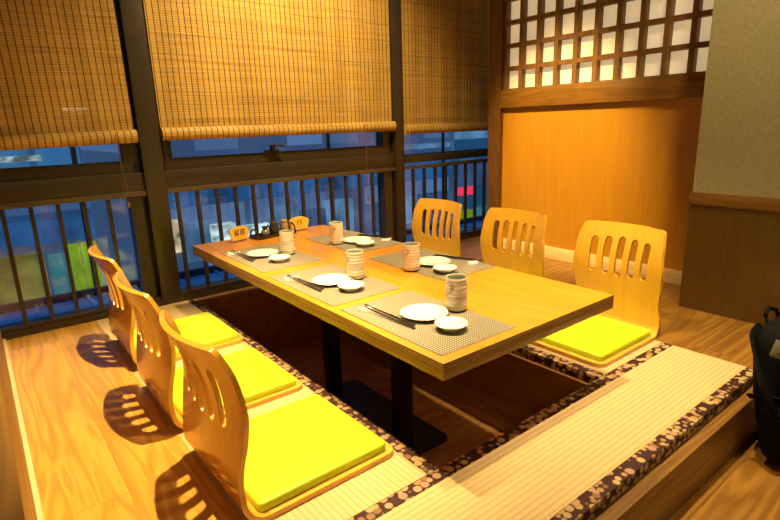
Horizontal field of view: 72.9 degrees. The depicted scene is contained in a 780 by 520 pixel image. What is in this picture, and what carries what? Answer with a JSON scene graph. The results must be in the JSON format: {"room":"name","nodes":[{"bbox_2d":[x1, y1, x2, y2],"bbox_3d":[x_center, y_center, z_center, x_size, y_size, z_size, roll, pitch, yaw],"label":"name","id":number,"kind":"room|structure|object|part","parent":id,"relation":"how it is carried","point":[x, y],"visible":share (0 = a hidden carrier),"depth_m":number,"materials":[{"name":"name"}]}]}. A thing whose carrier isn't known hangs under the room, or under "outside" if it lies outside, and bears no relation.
{"room":"japanese restaurant","nodes":[
{"label":"japanese restaurant","id":0,"kind":"room"},
{"bbox_2d":[0,330,37,519],"bbox_3d":[-1.036,0.360,1.392,0.060,0.496,2.250,-13,18,-36],"label":"wall","id":1,"kind":"structure","parent":0,"point":[16,495],"depth_m":0.77,"materials":[{"name":"brown wood"}]},
{"bbox_2d":[3,339,43,519],"bbox_3d":[-1.002,0.553,1.464,0.012,0.012,2.250,-13,18,-36],"label":"baseboard","id":2,"kind":"structure","parent":1,"relation":"attached to","point":[40,516],"depth_m":1.53,"materials":[{"name":"brown wood"}]},
{"bbox_2d":[0,0,161,333],"bbox_3d":[-1.839,-0.881,2.028,1.491,2.500,0.144,-13,18,-36],"label":"window","id":3,"kind":"structure","parent":1,"relation":"in","point":[34,183],"depth_m":2.45,"materials":[{"name":"brown metal"}]},
{"bbox_2d":[0,0,138,208],"bbox_3d":[-1.809,-1.103,1.914,1.463,2.020,0.081,-14,19,-36],"label":"bamboo blind","id":4,"kind":"object","parent":3,"relation":"attached to","point":[63,83],"visible":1,"depth_m":2.31,"materials":[{"name":"brown wood"}]},
{"bbox_3d":[-1.259,-0.428,2.476,0.027,0.324,0.008,-14,19,-36],"label":"pull cord","id":5,"kind":"part","parent":4,"relation":"part of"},
{"bbox_3d":[-1.788,-0.201,2.171,1.478,0.025,0.032,-13,18,-36],"label":"rail","id":6,"kind":"part","parent":3,"relation":"part of","materials":[{"name":"paint"}]},
{"bbox_3d":[-1.780,0.061,2.239,1.478,0.566,0.032,-13,18,-36],"label":"window railing","id":7,"kind":"part","parent":3,"relation":"part of","materials":[{"name":"black metal"}]},
{"bbox_3d":[-1.772,0.326,2.308,1.478,0.018,0.022,-13,18,-36],"label":"rail","id":8,"kind":"part","parent":3,"relation":"part of","materials":[{"name":"brown metal"}]},
{"bbox_2d":[0,227,481,339],"bbox_3d":[-1.106,0.402,2.933,6.400,0.480,0.140,-13,18,-36],"label":"trim","id":9,"kind":"structure","parent":1,"relation":"attached to","point":[98,316],"depth_m":2.57,"materials":[{"name":"brown metal"}]},
{"bbox_2d":[388,0,405,242],"bbox_3d":[0.004,-1.272,3.439,0.101,2.600,0.145,-13,18,-36],"label":"trim","id":10,"kind":"structure","parent":9,"relation":"on","point":[394,6],"depth_m":3.47,"materials":[{"name":"brown wood"}]},
{"bbox_2d":[404,148,487,241],"bbox_3d":[0.601,-1.435,3.880,1.442,2.500,0.130,-13,18,-36],"label":"window","id":11,"kind":"structure","parent":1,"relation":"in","point":[446,155],"depth_m":3.89,"materials":[{"name":"brown metal"}]},
{"bbox_2d":[401,0,489,133],"bbox_3d":[0.625,-1.794,3.733,1.420,1.713,0.062,-13,18,-36],"label":"bamboo blind","id":12,"kind":"object","parent":11,"relation":"attached to","point":[445,43],"visible":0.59,"depth_m":3.66,"materials":[{"name":"brown wood"}]},
{"bbox_3d":[0.658,-0.490,4.081,1.429,0.566,0.032,-13,18,-36],"label":"window railing","id":13,"kind":"part","parent":11,"relation":"part of","materials":[{"name":"black metal"}]},
{"bbox_3d":[0.649,-0.751,4.014,1.429,0.025,0.032,-13,18,-36],"label":"rail","id":14,"kind":"part","parent":11,"relation":"part of","materials":[{"name":"paint"}]},
{"bbox_3d":[0.665,-0.225,4.150,1.429,0.018,0.022,-13,18,-36],"label":"rail","id":15,"kind":"part","parent":11,"relation":"part of","materials":[{"name":"brown wood"}]},
{"bbox_2d":[6,321,238,519],"bbox_3d":[-0.867,0.543,1.582,0.365,0.036,2.265,-13,18,-36],"label":"floor","id":16,"kind":"structure","parent":0,"point":[101,448],"depth_m":1.55,"materials":[{"name":"brown wood"}]},
{"bbox_2d":[273,337,502,467],"bbox_3d":[-0.127,0.716,2.415,0.759,0.030,1.835,-13,18,-36],"label":"floor","id":17,"kind":"structure","parent":0,"point":[464,431],"depth_m":2.52,"materials":[{"name":"brown wood"}]},
{"bbox_2d":[192,225,613,454],"bbox_3d":[-0.120,0.368,2.259,0.761,0.720,1.800,-13,18,-36],"label":"dining table","id":18,"kind":"object","parent":17,"relation":"on","point":[538,308],"visible":0.66,"depth_m":1.86,"materials":[{"name":"brown wood"}]},
{"bbox_2d":[229,226,247,240],"bbox_3d":[-0.767,-0.133,2.684,0.034,0.078,0.114,9,18,37],"label":"table sign","id":19,"kind":"object","parent":18,"relation":"on","point":[239,232],"visible":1,"depth_m":2.68,"materials":[{"name":"orange wood"}]},
{"bbox_2d":[220,243,322,272],"bbox_3d":[-0.535,-0.016,2.353,0.282,0.002,0.458,-13,18,-36],"label":"placemat","id":20,"kind":"object","parent":18,"relation":"on","point":[262,264],"visible":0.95,"depth_m":2.28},
{"bbox_2d":[227,251,239,254],"bbox_3d":[-0.713,-0.032,2.408,0.054,0.013,0.026,-7,15,-20],"label":"chopstick rest","id":21,"kind":"object","parent":20,"relation":"on","point":[228,253],"visible":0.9,"depth_m":2.40,"materials":[{"name":"white ceramic"}]},
{"bbox_2d":[231,251,252,261],"bbox_3d":[-0.657,-0.016,2.338,0.006,0.013,0.225,-13,18,-37],"label":"chopstick","id":22,"kind":"object","parent":20,"relation":"on","point":[231,251],"visible":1,"depth_m":2.31,"materials":[{"name":"paint"}]},
{"bbox_2d":[232,250,255,260],"bbox_3d":[-0.657,-0.022,2.361,0.006,0.013,0.225,-14,19,-39],"label":"chopstick","id":23,"kind":"object","parent":20,"relation":"on","point":[232,250],"visible":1,"depth_m":2.34,"materials":[{"name":"paint"}]},
{"bbox_2d":[247,249,278,256],"bbox_3d":[-0.571,-0.029,2.375,0.143,0.013,0.143,-13,18,-36],"label":"plate","id":24,"kind":"object","parent":20,"relation":"on","point":[259,252],"visible":1,"depth_m":2.38,"materials":[{"name":"white ceramic"}]},
{"bbox_2d":[269,254,290,262],"bbox_3d":[-0.471,-0.005,2.257,0.093,0.020,0.093,-13,18,-36],"label":"dipping bowl","id":25,"kind":"object","parent":20,"relation":"on","point":[278,258],"visible":1,"depth_m":2.27,"materials":[{"name":"white ceramic"}]},
{"bbox_2d":[279,230,295,254],"bbox_3d":[-0.461,-0.079,2.373,0.069,0.105,0.069,1,15,12],"label":"tea cup","id":26,"kind":"object","parent":20,"relation":"on","point":[287,237],"visible":1,"depth_m":2.35,"materials":[{"name":"grey ceramic"}]},
{"bbox_2d":[249,222,295,239],"bbox_3d":[-0.621,-0.158,2.806,0.090,0.056,0.247,11,19,41],"label":"tray","id":27,"kind":"object","parent":18,"relation":"on","point":[257,236],"visible":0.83,"depth_m":2.74,"materials":[{"name":"paint"}]},
{"bbox_3d":[-0.700,-0.141,2.721,0.081,0.041,0.013,11,19,41],"label":"handle","id":28,"kind":"part","parent":27,"relation":"part of","materials":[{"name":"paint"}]},
{"bbox_2d":[261,226,269,235],"bbox_3d":[-0.654,-0.151,2.767,0.048,0.052,0.052,-3,14,-5],"label":"pitcher","id":29,"kind":"object","parent":27,"relation":"on","point":[265,231],"visible":0.93,"depth_m":2.75,"materials":[{"name":"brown ceramic"}]},
{"bbox_2d":[267,219,281,233],"bbox_3d":[-0.616,-0.179,2.815,0.068,0.080,0.059,-3,14,-3],"label":"pot","id":30,"kind":"object","parent":27,"relation":"on","point":[274,228],"visible":0.95,"depth_m":2.79,"materials":[{"name":"brown ceramic"}]},
{"bbox_2d":[281,219,288,229],"bbox_3d":[-0.572,-0.187,2.857,0.042,0.072,0.042,-13,18,-36],"label":"spice jar","id":31,"kind":"object","parent":27,"relation":"on","point":[284,224],"visible":0.76,"depth_m":2.84,"materials":[{"name":"orange ceramic"}]},
{"bbox_2d":[289,216,308,229],"bbox_3d":[-0.503,-0.202,2.917,0.114,0.078,0.034,-9,16,-27],"label":"table sign","id":32,"kind":"object","parent":18,"relation":"on","point":[300,222],"visible":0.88,"depth_m":2.91,"materials":[{"name":"orange wood"}]},
{"bbox_2d":[269,264,400,305],"bbox_3d":[-0.213,0.082,1.934,0.282,0.002,0.458,-13,18,-36],"label":"placemat","id":33,"kind":"object","parent":18,"relation":"on","point":[332,295],"visible":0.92,"depth_m":1.87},
{"bbox_2d":[284,275,298,280],"bbox_3d":[-0.370,0.067,1.980,0.054,0.013,0.026,-7,15,-20],"label":"chopstick rest","id":34,"kind":"object","parent":33,"relation":"on","point":[285,278],"visible":0.86,"depth_m":1.97,"materials":[{"name":"white ceramic"}]},
{"bbox_2d":[287,276,321,291],"bbox_3d":[-0.312,0.085,1.903,0.006,0.013,0.225,-14,19,-39],"label":"chopstick","id":35,"kind":"object","parent":33,"relation":"on","point":[310,286],"visible":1,"depth_m":1.88,"materials":[{"name":"paint"}]},
{"bbox_2d":[287,274,323,289],"bbox_3d":[-0.311,0.079,1.926,0.006,0.013,0.225,-15,19,-41],"label":"chopstick","id":36,"kind":"object","parent":33,"relation":"on","point":[317,286],"visible":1,"depth_m":1.91,"materials":[{"name":"paint"}]},
{"bbox_2d":[312,274,350,284],"bbox_3d":[-0.214,0.075,1.927,0.143,0.013,0.143,-13,18,-36],"label":"plate","id":37,"kind":"object","parent":33,"relation":"on","point":[326,279],"visible":0.9,"depth_m":1.94,"materials":[{"name":"white ceramic"}]},
{"bbox_2d":[337,280,363,291],"bbox_3d":[-0.136,0.093,1.832,0.093,0.020,0.093,-13,18,-36],"label":"dipping bowl","id":38,"kind":"object","parent":33,"relation":"on","point":[352,285],"visible":1,"depth_m":1.85,"materials":[{"name":"white ceramic"}]},
{"bbox_2d":[346,249,364,279],"bbox_3d":[-0.129,0.017,1.957,0.069,0.105,0.069,-14,19,-40],"label":"tea cup","id":39,"kind":"object","parent":33,"relation":"on","point":[354,258],"visible":0.98,"depth_m":1.93,"materials":[{"name":"grey ceramic"}]},
{"bbox_2d":[305,230,402,251],"bbox_3d":[-0.185,-0.095,2.618,0.282,0.002,0.458,-13,18,-36],"label":"placemat","id":40,"kind":"object","parent":18,"relation":"on","point":[324,239],"visible":0.5,"depth_m":2.56,"materials":[{"name":"beige fabric"}]},
{"bbox_2d":[329,221,343,244],"bbox_3d":[-0.258,-0.130,2.545,0.069,0.105,0.069,0,15,9],"label":"tea cup","id":41,"kind":"object","parent":40,"relation":"on","point":[335,227],"visible":1,"depth_m":2.52,"materials":[{"name":"grey ceramic"}]},
{"bbox_2d":[343,236,371,242],"bbox_3d":[-0.162,-0.097,2.589,0.143,0.013,0.143,-13,18,-36],"label":"plate","id":42,"kind":"object","parent":40,"relation":"on","point":[353,239],"visible":0.74,"depth_m":2.61,"materials":[{"name":"white ceramic"}]},
{"bbox_2d":[356,240,374,246],"bbox_3d":[-0.116,-0.076,2.491,0.093,0.020,0.093,-13,18,-36],"label":"dipping bowl","id":43,"kind":"object","parent":40,"relation":"on","point":[363,243],"visible":1,"depth_m":2.51,"materials":[{"name":"white ceramic"}]},
{"bbox_2d":[358,234,391,237],"bbox_3d":[-0.077,-0.118,2.664,0.225,0.013,0.006,9,18,37],"label":"chopstick","id":44,"kind":"object","parent":40,"relation":"on","point":[358,234],"visible":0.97,"depth_m":2.67,"materials":[{"name":"paint"}]},
{"bbox_3d":[-0.109,0.710,2.346,0.366,0.014,0.690,-13,18,-36],"label":"plate","id":45,"kind":"part","parent":18,"relation":"part of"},
{"bbox_2d":[340,290,514,355],"bbox_3d":[0.095,0.170,1.553,0.282,0.002,0.458,-13,18,-36],"label":"placemat","id":46,"kind":"object","parent":18,"relation":"on","point":[426,334],"visible":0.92,"depth_m":1.49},
{"bbox_2d":[358,305,374,311],"bbox_3d":[-0.071,0.148,1.625,0.054,0.013,0.026,-7,15,-20],"label":"chopstick rest","id":47,"kind":"object","parent":46,"relation":"on","point":[363,309],"visible":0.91,"depth_m":1.61,"materials":[{"name":"white ceramic"}]},
{"bbox_2d":[364,306,414,329],"bbox_3d":[-0.005,0.167,1.545,0.006,0.013,0.225,-14,19,-39],"label":"chopstick","id":48,"kind":"object","parent":46,"relation":"on","point":[380,313],"visible":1,"depth_m":1.52,"materials":[{"name":"paint"}]},
{"bbox_2d":[364,304,414,325],"bbox_3d":[-0.005,0.161,1.569,0.006,0.013,0.225,-14,19,-39],"label":"chopstick","id":49,"kind":"object","parent":46,"relation":"on","point":[384,312],"visible":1,"depth_m":1.55,"materials":[{"name":"paint"}]},
{"bbox_2d":[400,304,447,320],"bbox_3d":[0.101,0.159,1.564,0.143,0.013,0.143,-13,18,-36],"label":"plate","id":50,"kind":"object","parent":46,"relation":"on","point":[422,312],"visible":0.98,"depth_m":1.57,"materials":[{"name":"white ceramic"}]},
{"bbox_2d":[434,316,467,332],"bbox_3d":[0.169,0.181,1.454,0.093,0.020,0.093,-13,18,-36],"label":"dipping bowl","id":51,"kind":"object","parent":46,"relation":"on","point":[451,324],"visible":1,"depth_m":1.47,"materials":[{"name":"white ceramic"}]},
{"bbox_2d":[445,274,467,312],"bbox_3d":[0.201,0.100,1.595,0.069,0.105,0.069,6,16,28],"label":"tea cup","id":52,"kind":"object","parent":46,"relation":"on","point":[456,285],"visible":1,"depth_m":1.57,"materials":[{"name":"grey ceramic"}]},
{"bbox_2d":[369,248,494,280],"bbox_3d":[0.161,0.009,2.170,0.282,0.002,0.458,-13,18,-36],"label":"placemat","id":53,"kind":"object","parent":18,"relation":"on","point":[395,259],"visible":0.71,"depth_m":2.12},
{"bbox_2d":[403,242,419,271],"bbox_3d":[0.083,-0.012,2.046,0.069,0.105,0.069,5,16,25],"label":"tea cup","id":54,"kind":"object","parent":53,"relation":"on","point":[411,250],"visible":1,"depth_m":2.02,"materials":[{"name":"grey ceramic"}]},
{"bbox_2d":[420,256,450,265],"bbox_3d":[0.175,0.008,2.141,0.143,0.013,0.143,-13,18,-36],"label":"plate","id":55,"kind":"object","parent":53,"relation":"on","point":[429,260],"visible":0.86,"depth_m":2.15,"materials":[{"name":"white ceramic"}]},
{"bbox_2d":[433,264,456,273],"bbox_3d":[0.210,0.036,2.013,0.093,0.020,0.093,-13,18,-36],"label":"dipping bowl","id":56,"kind":"object","parent":53,"relation":"on","point":[441,268],"visible":1,"depth_m":2.03,"materials":[{"name":"white ceramic"}]},
{"bbox_2d":[433,255,480,260],"bbox_3d":[0.275,-0.007,2.186,0.225,0.013,0.006,10,18,37],"label":"chopstick","id":57,"kind":"object","parent":53,"relation":"on","point":[433,255],"visible":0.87,"depth_m":2.18,"materials":[{"name":"paint"}]},
{"bbox_2d":[436,254,481,260],"bbox_3d":[0.284,-0.010,2.200,0.225,0.013,0.006,10,19,39],"label":"chopstick","id":58,"kind":"object","parent":53,"relation":"on","point":[436,254],"visible":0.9,"depth_m":2.21,"materials":[{"name":"paint"}]},
{"bbox_2d":[467,259,478,264],"bbox_3d":[0.335,0.007,2.124,0.054,0.013,0.026,-10,16,-28],"label":"chopstick rest","id":59,"kind":"object","parent":53,"relation":"on","point":[475,261],"visible":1,"depth_m":2.11,"materials":[{"name":"white ceramic"}]},
{"bbox_2d":[202,288,588,431],"bbox_3d":[-0.134,0.509,2.361,0.759,0.398,1.835,-13,18,-36],"label":"wall","id":60,"kind":"structure","parent":0,"point":[504,391],"depth_m":2.42,"materials":[{"name":"brown wood"}]},
{"bbox_2d":[114,0,181,305],"bbox_3d":[-1.222,-0.995,2.512,0.125,2.600,0.145,-13,18,-36],"label":"pillar","id":61,"kind":"structure","parent":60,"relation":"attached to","point":[129,13],"depth_m":2.57,"materials":[{"name":"brown wood"}]},
{"bbox_2d":[196,286,258,302],"bbox_3d":[-0.727,0.163,3.043,0.759,0.036,0.065,-13,18,-36],"label":"trim","id":62,"kind":"structure","parent":60,"relation":"attached to","point":[218,295],"depth_m":2.91,"materials":[{"name":"brown wood"}]},
{"bbox_2d":[142,0,395,294],"bbox_3d":[-0.598,-1.162,2.966,1.477,2.500,0.144,-13,18,-36],"label":"window","id":63,"kind":"structure","parent":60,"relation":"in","point":[272,163],"depth_m":3.02,"materials":[{"name":"brown metal"}]},
{"bbox_3d":[-0.534,0.047,3.243,1.473,0.018,0.022,-13,18,-36],"label":"rail","id":64,"kind":"part","parent":63,"relation":"part of","materials":[{"name":"brown metal"}]},
{"bbox_2d":[143,0,396,200],"bbox_3d":[-0.562,-1.325,2.870,1.462,2.120,0.081,-13,18,-36],"label":"bamboo blind","id":65,"kind":"object","parent":63,"relation":"attached to","point":[221,68],"visible":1,"depth_m":2.88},
{"bbox_3d":[-0.147,-0.623,3.329,0.027,0.452,0.008,-13,18,-36],"label":"pull cord","id":66,"kind":"part","parent":65,"relation":"part of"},
{"bbox_3d":[-0.654,-0.632,2.981,0.111,0.046,0.049,-13,18,-36],"label":"handle","id":67,"kind":"part","parent":63,"relation":"part of","materials":[{"name":"black metal"}]},
{"bbox_3d":[-0.542,-0.218,3.174,1.473,0.566,0.032,-13,18,-36],"label":"window railing","id":68,"kind":"part","parent":63,"relation":"part of","materials":[{"name":"black metal"}]},
{"bbox_3d":[-0.550,-0.480,3.107,1.473,0.025,0.032,-13,18,-36],"label":"rail","id":69,"kind":"part","parent":63,"relation":"part of","materials":[{"name":"paint"}]},
{"bbox_2d":[501,97,702,270],"bbox_3d":[1.219,-0.451,3.111,0.048,1.000,1.420,-13,18,-36],"label":"wall","id":70,"kind":"structure","parent":0,"point":[631,162],"depth_m":3.03,"materials":[{"name":"brown wood"}]},
{"bbox_2d":[487,0,504,247],"bbox_3d":[0.723,-1.331,3.482,0.085,2.550,0.103,-13,18,-36],"label":"trim","id":71,"kind":"structure","parent":70,"relation":"attached to","point":[497,7],"depth_m":3.53,"materials":[{"name":"brown wood"}]},
{"bbox_2d":[503,238,681,285],"bbox_3d":[1.212,0.002,3.202,0.016,0.077,1.405,-13,18,-36],"label":"baseboard","id":72,"kind":"structure","parent":70,"relation":"attached to","point":[671,276],"depth_m":3.16,"materials":[{"name":"brown wood"}]},
{"bbox_2d":[500,72,705,107],"bbox_3d":[1.195,-0.942,2.969,0.084,0.113,1.405,-13,18,-36],"label":"trim","id":73,"kind":"structure","parent":70,"relation":"on","point":[681,86],"depth_m":2.89,"materials":[{"name":"brown wood"}]},
{"bbox_2d":[503,0,713,89],"bbox_3d":[1.173,-1.739,2.772,0.046,1.529,1.412,-13,18,-36],"label":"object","id":74,"kind":"structure","parent":70,"relation":"in","point":[547,42],"depth_m":2.92,"materials":[{"name":"paper"}]},
{"bbox_2d":[460,236,754,368],"bbox_3d":[1.380,0.035,3.279,1.954,0.036,2.265,-13,18,-36],"label":"floor","id":75,"kind":"structure","parent":0,"point":[720,337],"depth_m":2.26,"materials":[{"name":"brown wood"}]},
{"bbox_2d":[510,352,752,519],"bbox_3d":[-0.358,0.670,2.022,6.400,0.459,2.275,-13,18,-36],"label":"platform","id":76,"kind":"object","parent":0,"point":[615,508],"visible":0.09,"depth_m":1.44,"materials":[{"name":"brown wood"}]},
{"bbox_2d":[96,299,438,519],"bbox_3d":[-0.647,0.435,1.972,0.480,0.037,1.899,-13,18,-36],"label":"mat","id":77,"kind":"object","parent":76,"relation":"on","point":[364,490],"visible":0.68,"depth_m":1.41,"materials":[{"name":"beige wicker"}]},
{"bbox_2d":[88,245,243,363],"bbox_3d":[-0.935,0.141,2.195,0.494,0.440,0.400,-13,18,-36],"label":"chair","id":78,"kind":"object","parent":77,"relation":"on","point":[121,313],"visible":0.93,"depth_m":2.01,"materials":[{"name":"brown wood"}]},
{"bbox_3d":[-1.083,0.174,2.083,0.117,0.440,0.400,-13,18,-36],"label":"backrest","id":79,"kind":"part","parent":78,"relation":"part of","materials":[{"name":"brown wood"}]},
{"bbox_2d":[134,312,237,355],"bbox_3d":[-0.899,0.321,2.266,0.377,0.026,0.369,-13,18,-36],"label":"seat cushion","id":80,"kind":"object","parent":78,"relation":"on","point":[204,328],"visible":0.49,"depth_m":2.27,"materials":[{"name":"yellow fabric"}]},
{"bbox_3d":[-0.883,0.336,2.282,0.378,0.014,0.400,-13,18,-36],"label":"seat","id":81,"kind":"part","parent":78,"relation":"part of","materials":[{"name":"yellow fabric"}]},
{"bbox_2d":[113,271,302,428],"bbox_3d":[-0.615,0.239,1.774,0.494,0.440,0.400,-13,18,-36],"label":"chair","id":82,"kind":"object","parent":77,"relation":"on","point":[155,350],"visible":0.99,"depth_m":1.58,"materials":[{"name":"brown wood"}]},
{"bbox_3d":[-0.763,0.272,1.662,0.117,0.440,0.400,-13,18,-36],"label":"backrest","id":83,"kind":"part","parent":82,"relation":"part of","materials":[{"name":"brown wood"}]},
{"bbox_2d":[173,347,295,417],"bbox_3d":[-0.579,0.419,1.844,0.377,0.026,0.369,-13,18,-36],"label":"seat cushion","id":84,"kind":"object","parent":82,"relation":"on","point":[257,376],"visible":0.55,"depth_m":1.83,"materials":[{"name":"yellow fabric"}]},
{"bbox_3d":[-0.563,0.434,1.861,0.378,0.014,0.400,-13,18,-36],"label":"seat","id":85,"kind":"part","parent":82,"relation":"part of","materials":[{"name":"yellow fabric"}]},
{"bbox_2d":[159,309,392,519],"bbox_3d":[-0.304,0.327,1.392,0.494,0.440,0.400,-13,18,-37],"label":"chair","id":86,"kind":"object","parent":77,"relation":"on","point":[222,445],"visible":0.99,"depth_m":1.21,"materials":[{"name":"brown wood"}]},
{"bbox_3d":[-0.451,0.361,1.279,0.117,0.440,0.400,-13,18,-37],"label":"backrest","id":87,"kind":"part","parent":86,"relation":"part of","materials":[{"name":"brown wood"}]},
{"bbox_2d":[244,394,384,511],"bbox_3d":[-0.269,0.507,1.463,0.377,0.026,0.369,-13,18,-37],"label":"seat cushion","id":88,"kind":"object","parent":86,"relation":"on","point":[295,447],"visible":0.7,"depth_m":1.41,"materials":[{"name":"yellow fabric"}]},
{"bbox_3d":[-0.253,0.523,1.480,0.378,0.014,0.400,-13,18,-37],"label":"seat","id":89,"kind":"part","parent":86,"relation":"part of","materials":[{"name":"yellow fabric"}]},
{"bbox_2d":[348,342,752,519],"bbox_3d":[0.524,0.525,1.478,1.700,0.037,0.336,-13,18,-36],"label":"mat","id":90,"kind":"object","parent":76,"relation":"on","point":[572,458],"visible":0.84,"depth_m":1.44,"materials":[{"name":"beige wicker"}]},
{"bbox_2d":[511,340,661,382],"bbox_3d":[0.320,0.217,2.702,0.459,0.037,1.899,-13,18,-36],"label":"mat","id":91,"kind":"object","parent":76,"relation":"on","point":[569,366],"visible":0.19,"depth_m":1.97,"materials":[{"name":"beige wicker"}]},
{"bbox_2d":[412,198,461,256],"bbox_3d":[0.133,-0.097,2.989,0.494,0.440,0.400,-13,18,-36],"label":"chair","id":92,"kind":"object","parent":91,"relation":"on","point":[448,246],"visible":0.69,"depth_m":3.09,"materials":[{"name":"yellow wood"}]},
{"bbox_2d":[480,207,546,277],"bbox_3d":[0.478,0.001,2.562,0.494,0.440,0.400,-13,18,-36],"label":"chair","id":93,"kind":"object","parent":91,"relation":"on","point":[534,265],"visible":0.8,"depth_m":2.66,"materials":[{"name":"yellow wood"}]},
{"bbox_2d":[531,220,666,367],"bbox_3d":[0.822,0.100,2.137,0.494,0.440,0.400,-13,18,-36],"label":"chair","id":94,"kind":"object","parent":91,"relation":"on","point":[636,301],"visible":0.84,"depth_m":2.20,"materials":[{"name":"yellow wood"}]},
{"bbox_3d":[0.783,0.316,2.155,0.378,0.014,0.400,-13,18,-36],"label":"seat","id":95,"kind":"part","parent":94,"relation":"part of","materials":[{"name":"yellow fabric"}]},
{"bbox_2d":[539,315,650,360],"bbox_3d":[0.798,0.293,2.162,0.377,0.026,0.369,-13,18,-36],"label":"seat cushion","id":96,"kind":"object","parent":94,"relation":"on","point":[597,337],"visible":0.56,"depth_m":2.08,"materials":[{"name":"yellow fabric"}]},
{"bbox_3d":[0.969,0.066,2.249,0.117,0.440,0.400,-13,18,-36],"label":"backrest","id":97,"kind":"part","parent":94,"relation":"part of","materials":[{"name":"brown wood"}]},
{"bbox_2d":[614,399,756,519],"bbox_3d":[-0.241,0.860,0.671,4.913,0.166,0.004,-13,18,-36],"label":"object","id":98,"kind":"structure","parent":76,"relation":"attached to","point":[662,500],"depth_m":1.51,"materials":[{"name":"brown wood"}]},
{"bbox_2d":[669,432,779,519],"bbox_3d":[1.545,1.171,-0.345,6.400,0.050,3.870,-13,18,-36],"label":"floor","id":99,"kind":"structure","parent":0,"point":[747,486],"depth_m":1.54,"materials":[{"name":"brown wood"}]},
{"bbox_2d":[746,306,779,462],"bbox_3d":[1.295,0.400,1.643,0.372,0.451,0.336,-5,15,-14],"label":"backpack","id":100,"kind":"object","parent":99,"relation":"on","point":[765,339],"visible":1,"depth_m":1.61,"materials":[{"name":"black fabric"}]},
{"bbox_3d":[1.239,0.177,1.716,0.104,0.055,0.022,-11,3,-33],"label":"grab handle","id":101,"kind":"part","parent":100,"relation":"part of","materials":[{"name":"black fabric"}]},
{"bbox_2d":[678,204,779,325],"bbox_3d":[1.722,-0.020,2.397,0.519,0.490,0.515,-13,18,-36],"label":"wall","id":102,"kind":"structure","parent":0,"point":[731,269],"depth_m":2.29,"materials":[{"name":"brown wood"}]},
{"bbox_2d":[688,191,779,211],"bbox_3d":[1.710,-0.280,2.329,0.527,0.053,0.522,-13,18,-36],"label":"trim","id":103,"kind":"structure","parent":102,"relation":"on","point":[699,198],"depth_m":2.23,"materials":[{"name":"brown wood"}]},
{"bbox_2d":[693,0,779,197],"bbox_3d":[1.686,-1.277,2.075,0.511,2.015,0.512,-13,18,-36],"label":"wall pier","id":104,"kind":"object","parent":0,"point":[738,150],"visible":1,"depth_m":2.16,"materials":[{"name":"beige paint"}]},
{"bbox_3d":[-28.269,-3.170,37.806,120.000,0.200,87.700,-13,18,-36],"label":"ground","id":105,"kind":"structure","parent":0,"visible":0},
{"bbox_2d":[0,146,103,304],"bbox_3d":[-18.554,-5.239,12.113,17.500,16.000,12.320,-13,18,-36],"label":"building","id":106,"kind":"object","parent":105,"relation":"on","point":[18,221],"visible":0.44,"depth_m":13.26,"materials":[{"name":"blue"}]},
{"bbox_2d":[69,146,77,163],"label":"street lamp","id":107,"kind":"object","parent":105,"relation":"on","point":[73,155],"depth_m":10.08,"materials":[{"name":"brown metal"}]},
{"bbox_2d":[79,202,95,286],"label":"street lamp","id":108,"kind":"object","parent":105,"relation":"on","point":[79,202],"depth_m":10.49,"materials":[{"name":"brown metal"}]},
{"bbox_2d":[0,215,485,324],"bbox_3d":[-2.403,2.404,5.248,18.000,3.630,3.480,-13,18,-36],"label":"canopy roof","id":109,"kind":"structure","parent":105,"relation":"on","point":[61,303],"depth_m":5.97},
{"bbox_2d":[79,132,458,285],"bbox_3d":[-5.673,-8.004,19.269,10.800,17.000,12.320,-13,18,-36],"label":"building","id":110,"kind":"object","parent":105,"relation":"on","point":[424,142],"visible":0.16,"depth_m":15.10,"materials":[{"name":"blue"}]},
{"bbox_2d":[326,134,329,147],"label":"street lamp","id":111,"kind":"object","parent":105,"relation":"on","point":[328,140],"depth_m":13.45,"materials":[{"name":"brown metal"}]},
{"bbox_2d":[328,178,331,221],"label":"street lamp","id":112,"kind":"object","parent":105,"relation":"on","point":[328,178],"depth_m":13.82,"materials":[{"name":"brown metal"}]},
{"bbox_2d":[441,132,444,151],"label":"street lamp","id":113,"kind":"object","parent":105,"relation":"on","point":[443,141],"depth_m":17.25,"materials":[{"name":"brown metal"}]},
{"bbox_2d":[442,160,444,199],"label":"street lamp","id":114,"kind":"object","parent":105,"relation":"on","point":[442,160],"depth_m":17.55,"materials":[{"name":"brown metal"}]},
{"bbox_2d":[454,130,487,218],"bbox_3d":[4.326,-12.178,32.261,20.200,18.000,13.320,-13,18,-36],"label":"building","id":115,"kind":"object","parent":105,"relation":"on","point":[466,140],"visible":0.02,"depth_m":25.25,"materials":[{"name":"blue"}]}
]}

